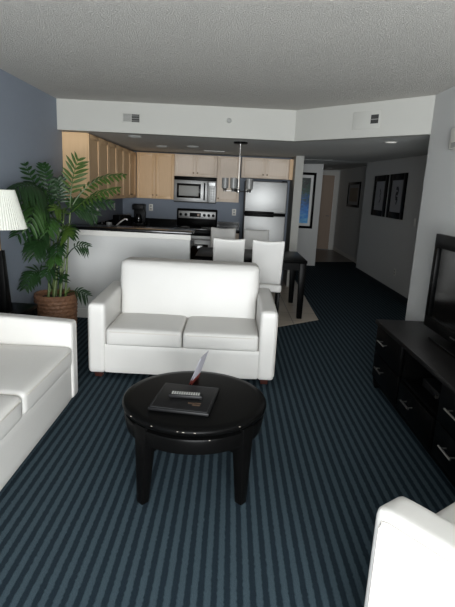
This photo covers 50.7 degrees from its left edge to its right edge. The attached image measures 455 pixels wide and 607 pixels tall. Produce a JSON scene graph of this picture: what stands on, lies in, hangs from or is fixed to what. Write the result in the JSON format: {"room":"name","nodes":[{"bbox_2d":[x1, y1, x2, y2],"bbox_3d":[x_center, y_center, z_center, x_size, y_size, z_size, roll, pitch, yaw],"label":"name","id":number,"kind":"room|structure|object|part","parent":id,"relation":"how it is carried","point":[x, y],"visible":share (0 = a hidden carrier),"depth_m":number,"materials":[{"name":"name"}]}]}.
{"room":"living room","nodes":[
{"label":"living room","id":0,"kind":"room"},
{"bbox_2d":[0,69,122,303],"bbox_3d":[-1.999,-0.601,3.267,0.120,2.600,11.400,3,13,0],"label":"wall","id":1,"kind":"structure","parent":0,"point":[29,133],"depth_m":4.54,"materials":[{"name":"blue paint"}]},
{"bbox_2d":[62,132,108,198],"bbox_3d":[-1.724,-1.680,5.971,0.333,0.750,0.918,3,13,0],"label":"upper cabinet","id":2,"kind":"object","parent":1,"relation":"attached to","point":[95,149],"visible":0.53,"depth_m":5.57,"materials":[{"name":"brown wood"}]},
{"bbox_3d":[-1.599,-1.621,5.747,0.020,0.740,0.451,3,13,0],"label":"door","id":3,"kind":"part","parent":2,"relation":"part of","materials":[{"name":"brown wood"}]},
{"bbox_3d":[-1.595,-1.725,6.195,0.020,0.740,0.451,3,13,0],"label":"door","id":4,"kind":"part","parent":2,"relation":"part of","materials":[{"name":"brown wood"}]},
{"bbox_2d":[109,142,123,198],"bbox_3d":[-1.715,-1.888,6.867,0.333,0.750,0.918,3,13,0],"label":"upper cabinet","id":5,"kind":"object","parent":1,"relation":"attached to","point":[116,153],"visible":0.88,"depth_m":6.84,"materials":[{"name":"brown wood"}]},
{"bbox_3d":[-1.591,-1.830,6.644,0.020,0.740,0.451,3,13,0],"label":"door","id":6,"kind":"part","parent":5,"relation":"part of","materials":[{"name":"brown wood"}]},
{"bbox_3d":[-1.587,-1.933,7.091,0.020,0.740,0.451,3,13,0],"label":"door","id":7,"kind":"part","parent":5,"relation":"part of","materials":[{"name":"brown wood"}]},
{"bbox_2d":[124,148,135,197],"bbox_3d":[-1.707,-2.096,7.763,0.333,0.750,0.918,3,13,0],"label":"upper cabinet","id":8,"kind":"object","parent":1,"relation":"attached to","point":[129,156],"visible":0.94,"depth_m":7.74,"materials":[{"name":"brown wood"}]},
{"bbox_3d":[-1.582,-2.038,7.540,0.020,0.740,0.451,3,13,0],"label":"door","id":9,"kind":"part","parent":8,"relation":"part of","materials":[{"name":"brown wood"}]},
{"bbox_3d":[-1.578,-2.142,7.987,0.020,0.740,0.451,3,13,0],"label":"door","id":10,"kind":"part","parent":8,"relation":"part of","materials":[{"name":"brown wood"}]},
{"bbox_2d":[94,217,176,224],"bbox_3d":[-1.423,-1.214,7.497,0.983,0.110,2.528,3,13,0],"label":"backsplash","id":11,"kind":"structure","parent":1,"relation":"attached to","point":[158,221],"depth_m":8.70,"materials":[{"name":"black stone"}]},
{"bbox_2d":[60,235,190,308],"bbox_3d":[-1.206,-0.334,5.719,1.500,1.045,0.130,3,13,0],"label":"wall","id":12,"kind":"structure","parent":0,"point":[95,272],"depth_m":5.60,"materials":[{"name":"grey paint"}]},
{"bbox_2d":[77,308,87,317],"bbox_3d":[-1.229,0.138,5.753,1.500,0.110,0.017,3,13,0],"label":"baseboard","id":13,"kind":"structure","parent":12,"relation":"attached to","point":[82,312],"depth_m":5.74,"materials":[{"name":"white paint"}]},
{"bbox_2d":[60,229,190,239],"bbox_3d":[-1.177,-0.796,5.537,1.512,0.060,0.015,3,13,0],"label":"trim","id":14,"kind":"structure","parent":12,"relation":"attached to","point":[82,232],"depth_m":5.53,"materials":[{"name":"white paint"}]},
{"bbox_2d":[61,223,194,234],"bbox_3d":[-1.163,-0.888,5.723,1.528,0.034,0.430,3,13,0],"label":"countertop","id":15,"kind":"structure","parent":12,"relation":"on","point":[78,226],"depth_m":5.52,"materials":[{"name":"black stone"}]},
{"bbox_2d":[123,151,291,279],"bbox_3d":[-0.400,-1.791,8.715,2.980,2.600,0.120,3,13,0],"label":"wall","id":16,"kind":"structure","parent":0,"point":[162,208],"depth_m":8.66,"materials":[{"name":"blue paint"}]},
{"bbox_2d":[136,152,174,199],"bbox_3d":[-1.236,-2.219,8.371,0.648,0.760,0.368,3,13,0],"label":"upper cabinet","id":17,"kind":"object","parent":16,"relation":"attached to","point":[155,171],"visible":1,"depth_m":8.23,"materials":[{"name":"brown wood"}]},
{"bbox_3d":[-1.399,-2.195,8.230,0.316,0.750,0.020,3,13,0],"label":"door","id":18,"kind":"part","parent":17,"relation":"part of","materials":[{"name":"brown wood"}]},
{"bbox_3d":[-1.075,-2.179,8.231,0.316,0.750,0.020,3,13,0],"label":"door","id":19,"kind":"part","parent":17,"relation":"part of","materials":[{"name":"brown wood"}]},
{"bbox_2d":[174,154,217,177],"bbox_3d":[-0.537,-2.381,8.327,0.728,0.360,0.368,3,13,0],"label":"upper cabinet","id":20,"kind":"object","parent":16,"relation":"attached to","point":[187,165],"visible":1,"depth_m":8.18,"materials":[{"name":"brown wood"}]},
{"bbox_3d":[-0.720,-2.357,8.186,0.356,0.350,0.020,3,13,0],"label":"door","id":21,"kind":"part","parent":20,"relation":"part of","materials":[{"name":"brown wood"}]},
{"bbox_2d":[174,176,216,203],"bbox_3d":[-0.555,-1.982,8.376,0.720,0.430,0.447,3,13,0],"label":"microwave","id":22,"kind":"object","parent":20,"relation":"attached to","point":[186,189],"visible":1,"depth_m":8.21,"materials":[{"name":"silver metal"}]},
{"bbox_3d":[-0.630,-1.929,8.230,0.575,0.357,0.025,3,13,0],"label":"door","id":23,"kind":"part","parent":22,"relation":"part of","materials":[{"name":"silver metal"}]},
{"bbox_3d":[-0.269,-1.912,8.232,0.142,0.357,0.023,3,13,0],"label":"control panel","id":24,"kind":"part","parent":22,"relation":"part of","materials":[{"name":"silver metal"}]},
{"bbox_3d":[-0.357,-2.339,8.187,0.356,0.350,0.020,3,13,0],"label":"door","id":25,"kind":"part","parent":20,"relation":"part of","materials":[{"name":"brown wood"}]},
{"bbox_2d":[217,221,238,227],"bbox_3d":[0.013,-1.428,8.720,0.400,0.110,0.022,3,13,0],"label":"backsplash","id":26,"kind":"structure","parent":16,"relation":"attached to","point":[220,224],"depth_m":8.71,"materials":[{"name":"black stone"}]},
{"bbox_2d":[216,156,240,202],"bbox_3d":[0.016,-2.159,8.373,0.390,0.760,0.368,3,13,0],"label":"upper cabinet","id":27,"kind":"object","parent":16,"relation":"attached to","point":[228,167],"visible":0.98,"depth_m":8.21,"materials":[{"name":"brown wood"}]},
{"bbox_2d":[241,157,293,179],"bbox_3d":[0.680,-2.334,8.326,0.873,0.335,0.368,3,13,0],"label":"upper cabinet","id":28,"kind":"object","parent":16,"relation":"attached to","point":[253,168],"depth_m":8.18,"materials":[{"name":"brown wood"}]},
{"bbox_3d":[0.445,-2.312,8.185,0.397,0.325,0.020,3,13,0],"label":"door","id":29,"kind":"part","parent":28,"relation":"part of","materials":[{"name":"brown wood"}]},
{"bbox_3d":[0.849,-2.293,8.186,0.397,0.325,0.020,3,13,0],"label":"door","id":30,"kind":"part","parent":28,"relation":"part of","materials":[{"name":"brown wood"}]},
{"bbox_3d":[1.085,-2.315,8.330,0.061,0.335,0.355,3,13,0],"label":"filler panel","id":31,"kind":"part","parent":28,"relation":"part of","materials":[{"name":"beige wood"}]},
{"bbox_2d":[0,249,454,606],"bbox_3d":[0.580,0.181,6.402,5.400,0.104,17.200,3,13,0],"label":"floor","id":32,"kind":"structure","parent":0,"point":[330,449],"depth_m":2.55,"materials":[{"name":"carpet"}]},
{"bbox_2d":[12,303,37,315],"bbox_3d":[-1.825,0.310,3.980,0.300,0.520,0.570,3,13,0],"label":"end table","id":33,"kind":"object","parent":32,"relation":"on","point":[18,308],"visible":0.2,"depth_m":4.07,"materials":[{"name":"black paint"}]},
{"bbox_2d":[0,189,26,313],"bbox_3d":[-1.746,-0.381,3.686,0.404,0.965,0.404,3,13,0],"label":"table lamp","id":34,"kind":"object","parent":33,"relation":"on","point":[11,215],"visible":0.96,"depth_m":3.59,"materials":[{"name":"white fabric"}]},
{"bbox_3d":[-1.729,-0.712,3.608,0.404,0.285,0.404,3,13,0],"label":"lamp shade","id":35,"kind":"part","parent":34,"relation":"part of","materials":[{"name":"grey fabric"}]},
{"bbox_2d":[0,313,77,490],"bbox_3d":[-1.544,0.445,2.602,0.888,0.909,1.907,3,13,0],"label":"sofa","id":36,"kind":"object","parent":32,"relation":"on","point":[39,371],"visible":1,"depth_m":3.03,"materials":[{"name":"white leather"}]},
{"bbox_2d":[0,395,21,440],"bbox_3d":[-1.414,0.634,2.222,0.606,0.156,0.817,3,13,0],"label":"seat cushion","id":37,"kind":"object","parent":36,"relation":"on","point":[10,405],"depth_m":2.48,"materials":[{"name":"white leather"}]},
{"bbox_2d":[0,344,71,414],"bbox_3d":[-1.406,0.447,3.025,0.606,0.156,0.817,3,13,0],"label":"seat cushion","id":38,"kind":"object","parent":36,"relation":"on","point":[29,372],"depth_m":3.00,"materials":[{"name":"white leather"}]},
{"bbox_3d":[-1.536,0.369,3.496,0.860,0.613,0.125,3,13,0],"label":"arm","id":39,"kind":"part","parent":36,"relation":"part of","materials":[{"name":"white leather"}]},
{"bbox_2d":[6,151,126,327],"bbox_3d":[-1.613,-0.531,4.681,1.243,1.861,0.739,-8,17,-39],"label":"potted palm","id":40,"kind":"object","parent":32,"relation":"on","point":[52,302],"visible":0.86,"depth_m":4.63,"materials":[{"name":"green plant"}]},
{"bbox_2d":[33,289,77,327],"bbox_3d":[-1.755,0.118,4.931,0.430,0.470,0.427,3,13,0],"label":"basket","id":41,"kind":"object","parent":40,"relation":"attached to","point":[50,303],"depth_m":4.76,"materials":[{"name":"brown wicker"}]},
{"bbox_2d":[88,257,277,383],"bbox_3d":[-0.361,0.110,4.290,1.537,0.909,0.888,3,13,0],"label":"loveseat","id":42,"kind":"object","parent":32,"relation":"on","point":[162,315],"visible":1,"depth_m":4.03,"materials":[{"name":"white leather"}]},
{"bbox_3d":[-1.060,0.175,4.306,0.140,0.618,0.860,3,13,0],"label":"arm","id":43,"kind":"part","parent":42,"relation":"part of","materials":[{"name":"white leather"}]},
{"bbox_2d":[106,312,186,347],"bbox_3d":[-0.679,0.215,4.175,0.617,0.156,0.606,3,13,0],"label":"seat cushion","id":44,"kind":"object","parent":42,"relation":"on","point":[123,329],"depth_m":3.91,"materials":[{"name":"white leather"}]},
{"bbox_3d":[-0.351,-0.093,4.511,1.277,0.605,0.354,3,13,0],"label":"backrest","id":45,"kind":"part","parent":42,"relation":"part of","materials":[{"name":"white leather"}]},
{"bbox_2d":[183,316,258,351],"bbox_3d":[-0.054,0.245,4.176,0.617,0.156,0.606,3,13,0],"label":"seat cushion","id":46,"kind":"object","parent":42,"relation":"on","point":[200,333],"depth_m":3.92,"materials":[{"name":"white leather"}]},
{"bbox_3d":[0.329,0.242,4.309,0.140,0.618,0.860,3,13,0],"label":"arm","id":47,"kind":"part","parent":42,"relation":"part of","materials":[{"name":"white leather"}]},
{"bbox_2d":[122,371,265,504],"bbox_3d":[-0.185,0.727,2.640,0.770,0.472,0.770,3,13,0],"label":"coffee table","id":48,"kind":"object","parent":32,"relation":"on","point":[235,418],"visible":0.85,"depth_m":2.38,"materials":[{"name":"black paint"}]},
{"bbox_3d":[-0.409,0.794,2.397,0.082,0.430,0.082,14,17,40],"label":"leg","id":49,"kind":"part","parent":48,"relation":"part of","materials":[{"name":"black paint"}]},
{"bbox_2d":[148,383,218,416],"bbox_3d":[-0.221,0.499,2.526,0.310,0.019,0.330,5,13,8],"label":"leather folder","id":50,"kind":"object","parent":48,"relation":"on","point":[162,402],"visible":0.98,"depth_m":2.47,"materials":[{"name":"black leather"}]},
{"bbox_2d":[169,391,202,399],"bbox_3d":[-0.218,0.479,2.516,0.176,0.022,0.048,3,13,3],"label":"remote control","id":51,"kind":"object","parent":50,"relation":"on","point":[174,394],"visible":1,"depth_m":2.50,"materials":[{"name":"black"}]},
{"bbox_2d":[189,351,208,384],"bbox_3d":[-0.165,0.370,2.749,0.070,0.175,0.140,6,14,14],"label":"tent card","id":52,"kind":"object","parent":48,"relation":"on","point":[197,372],"visible":0.93,"depth_m":2.73,"materials":[{"name":"grey paper"}]},
{"bbox_3d":[0.065,0.810,2.430,0.082,0.430,0.082,14,17,40],"label":"leg","id":53,"kind":"part","parent":48,"relation":"part of","materials":[{"name":"black paint"}]},
{"bbox_2d":[174,208,217,259],"bbox_3d":[-0.572,-1.034,8.460,0.724,1.225,0.712,3,13,0],"label":"stove","id":54,"kind":"object","parent":32,"relation":"on","point":[187,218],"visible":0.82,"depth_m":8.58,"materials":[{"name":"black"}]},
{"bbox_2d":[174,226,215,230],"bbox_3d":[-0.558,-1.314,8.375,0.724,0.020,0.560,3,13,0],"label":"cooktop","id":55,"kind":"object","parent":54,"relation":"in","point":[200,228],"depth_m":8.29,"materials":[{"name":"black glass"}]},
{"bbox_3d":[-0.545,-1.585,8.594,0.664,0.130,0.012,3,13,0],"label":"control panel","id":56,"kind":"part","parent":54,"relation":"part of","materials":[{"name":"silver metal"}]},
{"bbox_3d":[-0.578,-0.889,8.202,0.716,0.540,0.030,3,13,0],"label":"oven door","id":57,"kind":"part","parent":54,"relation":"part of","materials":[{"name":"silver metal"}]},
{"bbox_2d":[211,227,235,246],"bbox_3d":[-0.085,-0.579,7.033,0.380,1.024,0.521,3,13,0],"label":"dining chair","id":58,"kind":"object","parent":32,"relation":"on","point":[221,233],"visible":0.29,"depth_m":7.11,"materials":[{"name":"white leather"}]},
{"bbox_2d":[213,238,244,261],"bbox_3d":[-0.001,-0.307,5.883,0.380,1.024,0.521,3,13,0],"label":"dining chair","id":59,"kind":"object","parent":32,"relation":"on","point":[232,250],"visible":0.3,"depth_m":5.57,"materials":[{"name":"white leather"}]},
{"bbox_2d":[195,247,307,318],"bbox_3d":[0.282,-0.309,6.558,1.412,0.750,1.000,3,13,0],"label":"dining table","id":60,"kind":"object","parent":32,"relation":"on","point":[293,261],"visible":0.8,"depth_m":6.12,"materials":[{"name":"black paint"}]},
{"bbox_3d":[0.941,-0.363,7.003,0.084,0.715,0.084,3,13,0],"label":"leg","id":61,"kind":"part","parent":60,"relation":"part of","materials":[{"name":"black paint"}]},
{"bbox_3d":[0.932,-0.158,6.123,0.084,0.715,0.084,3,13,0],"label":"leg","id":62,"kind":"part","parent":60,"relation":"part of","materials":[{"name":"black paint"}]},
{"bbox_2d":[244,229,268,248],"bbox_3d":[0.404,-0.551,7.014,0.380,1.024,0.521,3,13,0],"label":"dining chair","id":63,"kind":"object","parent":32,"relation":"on","point":[249,235],"visible":0.23,"depth_m":7.09,"materials":[{"name":"white leather"}]},
{"bbox_2d":[242,181,287,241],"bbox_3d":[0.604,-1.228,8.349,0.690,1.765,0.770,3,13,0],"label":"refrigerator","id":64,"kind":"object","parent":32,"relation":"on","point":[264,208],"visible":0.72,"depth_m":7.90,"materials":[{"name":"silver metal"}]},
{"bbox_3d":[0.521,-1.449,7.918,0.480,0.033,0.030,3,13,0],"label":"handle","id":65,"kind":"part","parent":64,"relation":"part of","materials":[{"name":"black paint"}]},
{"bbox_3d":[0.523,-1.500,7.906,0.480,0.037,0.030,3,13,0],"label":"handle","id":66,"kind":"part","parent":64,"relation":"part of","materials":[{"name":"black paint"}]},
{"bbox_3d":[0.590,-0.926,8.090,0.690,1.095,0.070,3,13,0],"label":"door","id":67,"kind":"part","parent":64,"relation":"part of","materials":[{"name":"silver metal"}]},
{"bbox_3d":[0.630,-1.746,7.899,0.690,0.510,0.070,3,13,0],"label":"freezer door","id":68,"kind":"part","parent":64,"relation":"part of","materials":[{"name":"silver metal"}]},
{"bbox_2d":[252,239,284,312],"bbox_3d":[0.465,-0.280,5.864,0.380,1.024,0.521,3,13,3],"label":"dining chair","id":69,"kind":"object","parent":32,"relation":"on","point":[268,255],"visible":0.71,"depth_m":5.60,"materials":[{"name":"white leather"}]},
{"bbox_3d":[0.466,-0.483,5.633,0.372,0.524,0.163,3,13,3],"label":"backrest","id":70,"kind":"part","parent":69,"relation":"part of","materials":[{"name":"white leather"}]},
{"bbox_3d":[0.465,-0.231,5.922,0.380,0.102,0.430,3,13,3],"label":"seat","id":71,"kind":"part","parent":69,"relation":"part of","materials":[{"name":"white leather"}]},
{"bbox_3d":[0.601,0.065,5.779,0.040,0.405,0.064,3,13,3],"label":"leg","id":72,"kind":"part","parent":69,"relation":"part of","materials":[{"name":"black paint"}]},
{"bbox_2d":[364,496,454,606],"bbox_3d":[1.055,0.840,1.458,0.857,0.905,0.888,-7,16,-35],"label":"armchair","id":73,"kind":"object","parent":32,"relation":"on","point":[412,560],"visible":1,"depth_m":1.45,"materials":[{"name":"white leather"}]},
{"bbox_2d":[437,503,454,523],"bbox_3d":[0.970,0.898,1.587,0.552,0.156,0.606,-7,16,-35],"label":"seat cushion","id":74,"kind":"object","parent":73,"relation":"on","point":[448,513],"depth_m":1.77,"materials":[{"name":"white leather"}]},
{"bbox_2d":[372,319,454,487],"bbox_3d":[1.419,0.633,3.142,0.471,0.580,1.880,3,13,0],"label":"tv stand","id":75,"kind":"object","parent":32,"relation":"on","point":[404,355],"visible":0.95,"depth_m":3.22,"materials":[{"name":"black wood"}]},
{"bbox_3d":[1.237,0.571,3.768,0.020,0.210,0.583,3,13,0],"label":"drawer","id":76,"kind":"part","parent":75,"relation":"part of","materials":[{"name":"black paint"}]},
{"bbox_3d":[1.247,0.352,3.717,0.020,0.220,0.583,3,13,0],"label":"drawer","id":77,"kind":"part","parent":75,"relation":"part of","materials":[{"name":"black paint"}]},
{"bbox_3d":[1.202,0.680,3.227,0.041,0.013,0.150,3,13,0],"label":"handle","id":78,"kind":"part","parent":75,"relation":"part of","materials":[{"name":"silver metal"}]},
{"bbox_3d":[1.231,0.717,3.163,0.020,0.200,0.578,3,13,0],"label":"drawer","id":79,"kind":"part","parent":75,"relation":"part of","materials":[{"name":"black paint"}]},
{"bbox_2d":[422,378,441,401],"bbox_3d":[1.446,0.576,3.118,0.264,0.060,0.320,3,13,0],"label":"cable box","id":80,"kind":"object","parent":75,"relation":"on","point":[433,385],"visible":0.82,"depth_m":3.15,"materials":[{"name":"black plastic"}]},
{"bbox_2d":[424,234,454,357],"bbox_3d":[1.568,-0.043,3.163,0.190,0.740,1.060,3,13,0],"label":"television","id":81,"kind":"object","parent":75,"relation":"on","point":[439,317],"visible":1,"depth_m":3.46,"materials":[{"name":"black plastic"}]},
{"bbox_3d":[1.225,0.853,2.557,0.020,0.210,0.581,3,13,0],"label":"drawer","id":82,"kind":"part","parent":75,"relation":"part of","materials":[{"name":"black paint"}]},
{"bbox_3d":[1.236,0.634,2.506,0.020,0.220,0.581,3,13,0],"label":"drawer","id":83,"kind":"part","parent":75,"relation":"part of","materials":[{"name":"black paint"}]},
{"bbox_3d":[1.196,0.816,2.620,0.041,0.013,0.150,3,13,0],"label":"handle","id":84,"kind":"part","parent":75,"relation":"part of","materials":[{"name":"silver metal"}]},
{"bbox_3d":[1.207,0.597,2.569,0.041,0.013,0.150,3,13,0],"label":"handle","id":85,"kind":"part","parent":75,"relation":"part of","materials":[{"name":"silver metal"}]},
{"bbox_3d":[-0.015,-0.845,8.540,0.390,0.865,0.638,3,13,0],"label":"base cabinet","id":86,"kind":"object","parent":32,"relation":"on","visible":0},
{"bbox_2d":[217,221,239,232],"bbox_3d":[0.009,-1.339,8.425,0.400,0.149,0.638,3,13,0],"label":"countertop","id":87,"kind":"structure","parent":86,"relation":"on","point":[225,225],"depth_m":8.71,"materials":[{"name":"black stone"}]},
{"bbox_3d":[-1.619,-0.637,7.311,0.648,0.865,1.860,3,13,0],"label":"base cabinet","id":88,"kind":"object","parent":32,"relation":"on","visible":0},
{"bbox_2d":[94,217,193,246],"bbox_3d":[-1.170,-1.114,7.211,1.498,0.149,3.125,3,13,0],"label":"countertop","id":89,"kind":"structure","parent":88,"relation":"on","point":[150,222],"depth_m":8.70,"materials":[{"name":"black stone"}]},
{"bbox_2d":[113,214,129,225],"bbox_3d":[-1.745,-1.375,7.940,0.160,0.192,0.280,10,15,29],"label":"toaster","id":90,"kind":"object","parent":89,"relation":"on","point":[117,218],"visible":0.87,"depth_m":7.85,"materials":[{"name":"black"}]},
{"bbox_2d":[132,204,145,224],"bbox_3d":[-1.562,-1.575,8.478,0.200,0.355,0.260,3,13,0],"label":"coffee maker","id":91,"kind":"object","parent":89,"relation":"on","point":[139,209],"visible":1,"depth_m":8.40,"materials":[{"name":"black plastic"}]},
{"bbox_2d":[0,0,454,109],"bbox_3d":[-0.059,-1.314,1.328,3.920,0.150,7.980,3,13,0],"label":"ceiling","id":92,"kind":"structure","parent":0,"point":[262,54],"depth_m":3.12,"materials":[{"name":"grey paint"}]},
{"bbox_2d":[65,131,429,162],"bbox_3d":[0.561,-2.445,7.009,4.830,0.463,5.830,3,13,0],"label":"ceiling","id":93,"kind":"structure","parent":0,"point":[146,143],"depth_m":6.38,"materials":[{"name":"grey paint"}]},
{"bbox_2d":[56,98,296,141],"bbox_3d":[-0.559,-2.100,5.308,2.620,0.470,0.120,3,13,0],"label":"soffit","id":94,"kind":"structure","parent":93,"relation":"attached to","point":[96,116],"depth_m":5.27,"materials":[{"name":"grey paint"}]},
{"bbox_2d":[122,113,140,122],"bbox_3d":[-1.053,-2.031,5.260,0.210,0.100,0.014,3,13,0],"label":"air vent","id":95,"kind":"object","parent":94,"relation":"attached to","point":[126,117],"visible":1,"depth_m":5.25,"materials":[{"name":"white metal"}]},
{"bbox_2d":[222,141,252,192],"bbox_3d":[0.132,-1.653,5.850,0.386,0.600,0.395,3,13,0],"label":"chandelier","id":96,"kind":"object","parent":93,"relation":"hanging from","point":[234,182],"visible":1,"depth_m":5.77,"materials":[{"name":"black paint"}]},
{"bbox_3d":[-0.029,-1.481,5.900,0.082,0.123,0.082,3,13,0],"label":"lamp shade","id":97,"kind":"part","parent":96,"relation":"part of","materials":[{"name":"grey glass"}]},
{"bbox_3d":[0.072,-1.439,5.740,0.082,0.123,0.082,3,13,0],"label":"lamp shade","id":98,"kind":"part","parent":96,"relation":"part of","materials":[{"name":"grey glass"}]},
{"bbox_3d":[0.261,-1.440,5.786,0.082,0.123,0.082,3,13,0],"label":"lamp shade","id":99,"kind":"part","parent":96,"relation":"part of","materials":[{"name":"grey glass"}]},
{"bbox_2d":[294,95,435,141],"bbox_3d":[1.281,-1.887,4.778,0.106,0.470,1.622,-9,18,-42],"label":"soffit","id":100,"kind":"structure","parent":93,"relation":"attached to","point":[406,117],"depth_m":4.64,"materials":[{"name":"grey paint"}]},
{"bbox_2d":[352,110,381,129],"bbox_3d":[1.342,-1.776,4.645,0.014,0.160,0.300,-9,18,-42],"label":"air vent","id":101,"kind":"object","parent":100,"relation":"attached to","point":[366,119],"visible":1,"depth_m":4.64,"materials":[{"name":"white metal"}]},
{"bbox_2d":[283,156,303,285],"bbox_3d":[1.150,-1.642,8.401,0.130,2.600,0.770,3,13,0],"label":"wall","id":102,"kind":"structure","parent":0,"point":[295,188],"depth_m":8.08,"materials":[{"name":"grey paint"}]},
{"bbox_2d":[297,164,323,265],"bbox_3d":[1.581,-2.164,10.735,0.950,2.600,0.120,3,13,0],"label":"wall","id":103,"kind":"structure","parent":0,"point":[307,238],"depth_m":10.79,"materials":[{"name":"grey paint"}]},
{"bbox_2d":[299,172,316,228],"bbox_3d":[1.592,-2.283,10.628,0.660,1.210,0.030,3,13,0],"label":"framed picture","id":104,"kind":"object","parent":103,"relation":"attached to","point":[309,179],"visible":0.47,"depth_m":10.62,"materials":[{"name":"black paint"}]},
{"bbox_2d":[299,178,310,222],"bbox_3d":[1.592,-2.283,10.630,0.440,0.980,0.004,3,13,0],"label":"print","id":105,"kind":"object","parent":104,"relation":"attached to","point":[305,206],"depth_m":10.64},
{"bbox_2d":[323,170,339,246],"bbox_3d":[2.663,-2.928,14.243,1.390,2.600,0.120,3,13,0],"label":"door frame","id":106,"kind":"structure","parent":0,"point":[323,170],"depth_m":14.11,"materials":[{"name":"grey paint"}]},
{"bbox_2d":[316,171,338,249],"bbox_3d":[2.769,-2.745,14.207,0.860,2.270,0.111,3,13,0],"label":"door","id":107,"kind":"structure","parent":106,"relation":"in","point":[330,180],"depth_m":14.21,"materials":[{"name":"beige wood"}]},
{"bbox_3d":[2.769,-2.745,14.208,0.860,2.270,0.030,3,13,0],"label":"frame","id":108,"kind":"part","parent":107,"relation":"part of","materials":[{"name":"white paint"}]},
{"bbox_2d":[304,159,367,169],"bbox_3d":[2.265,-3.380,11.293,2.240,0.422,5.670,3,13,0],"label":"ceiling","id":109,"kind":"structure","parent":0,"point":[335,165],"depth_m":10.23,"materials":[{"name":"grey paint"}]},
{"bbox_2d":[333,166,366,258],"bbox_3d":[3.278,-2.422,12.199,0.120,2.600,4.320,3,13,0],"label":"wall","id":110,"kind":"structure","parent":0,"point":[348,219],"depth_m":12.76,"materials":[{"name":"grey paint"}]},
{"bbox_2d":[332,247,356,262],"bbox_3d":[3.151,-1.196,12.423,0.015,0.100,4.200,3,13,0],"label":"baseboard","id":111,"kind":"structure","parent":110,"relation":"attached to","point":[351,258],"depth_m":12.81,"materials":[{"name":"white paint"}]},
{"bbox_2d":[346,182,360,207],"bbox_3d":[3.218,-2.779,12.260,0.030,0.620,1.200,3,13,0],"label":"framed picture","id":112,"kind":"object","parent":110,"relation":"attached to","point":[354,188],"visible":1,"depth_m":12.21,"materials":[{"name":"black paint"}]},
{"bbox_2d":[349,188,357,201],"bbox_3d":[3.220,-2.778,12.260,0.004,0.340,0.800,3,13,0],"label":"print","id":113,"kind":"object","parent":112,"relation":"attached to","point":[353,195],"depth_m":12.25},
{"bbox_2d":[356,155,426,297],"bbox_3d":[2.862,-1.292,7.255,0.120,2.600,5.830,3,13,0],"label":"wall","id":114,"kind":"structure","parent":0,"point":[385,244],"depth_m":8.13,"materials":[{"name":"grey paint"}]},
{"bbox_2d":[371,175,389,216],"bbox_3d":[2.816,-1.992,8.884,0.030,0.730,0.790,3,13,0],"label":"framed picture","id":115,"kind":"object","parent":114,"relation":"attached to","point":[381,183],"visible":1,"depth_m":8.85,"materials":[{"name":"black paint"}]},
{"bbox_2d":[355,267,407,304],"bbox_3d":[2.735,-0.079,7.538,0.015,0.100,5.830,3,13,0],"label":"baseboard","id":116,"kind":"structure","parent":114,"relation":"attached to","point":[379,284],"depth_m":8.42,"materials":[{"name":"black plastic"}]},
{"bbox_2d":[386,173,408,219],"bbox_3d":[2.808,-1.781,7.979,0.030,0.730,0.790,3,13,0],"label":"framed picture","id":117,"kind":"object","parent":114,"relation":"attached to","point":[398,182],"visible":1,"depth_m":7.93,"materials":[{"name":"black paint"}]},
{"bbox_2d":[405,86,454,320],"bbox_3d":[1.776,0.095,1.068,0.120,2.600,6.870,3,13,0],"label":"wall","id":118,"kind":"structure","parent":0,"point":[437,209],"depth_m":4.10,"materials":[{"name":"grey paint"}]},
{"bbox_2d":[449,128,454,149],"bbox_3d":[1.760,-1.268,3.678,0.033,0.160,0.200,3,13,0],"label":"wall sensor","id":119,"kind":"object","parent":118,"relation":"attached to","point":[452,137],"visible":1,"depth_m":3.73,"materials":[{"name":"white plastic"}]}
]}

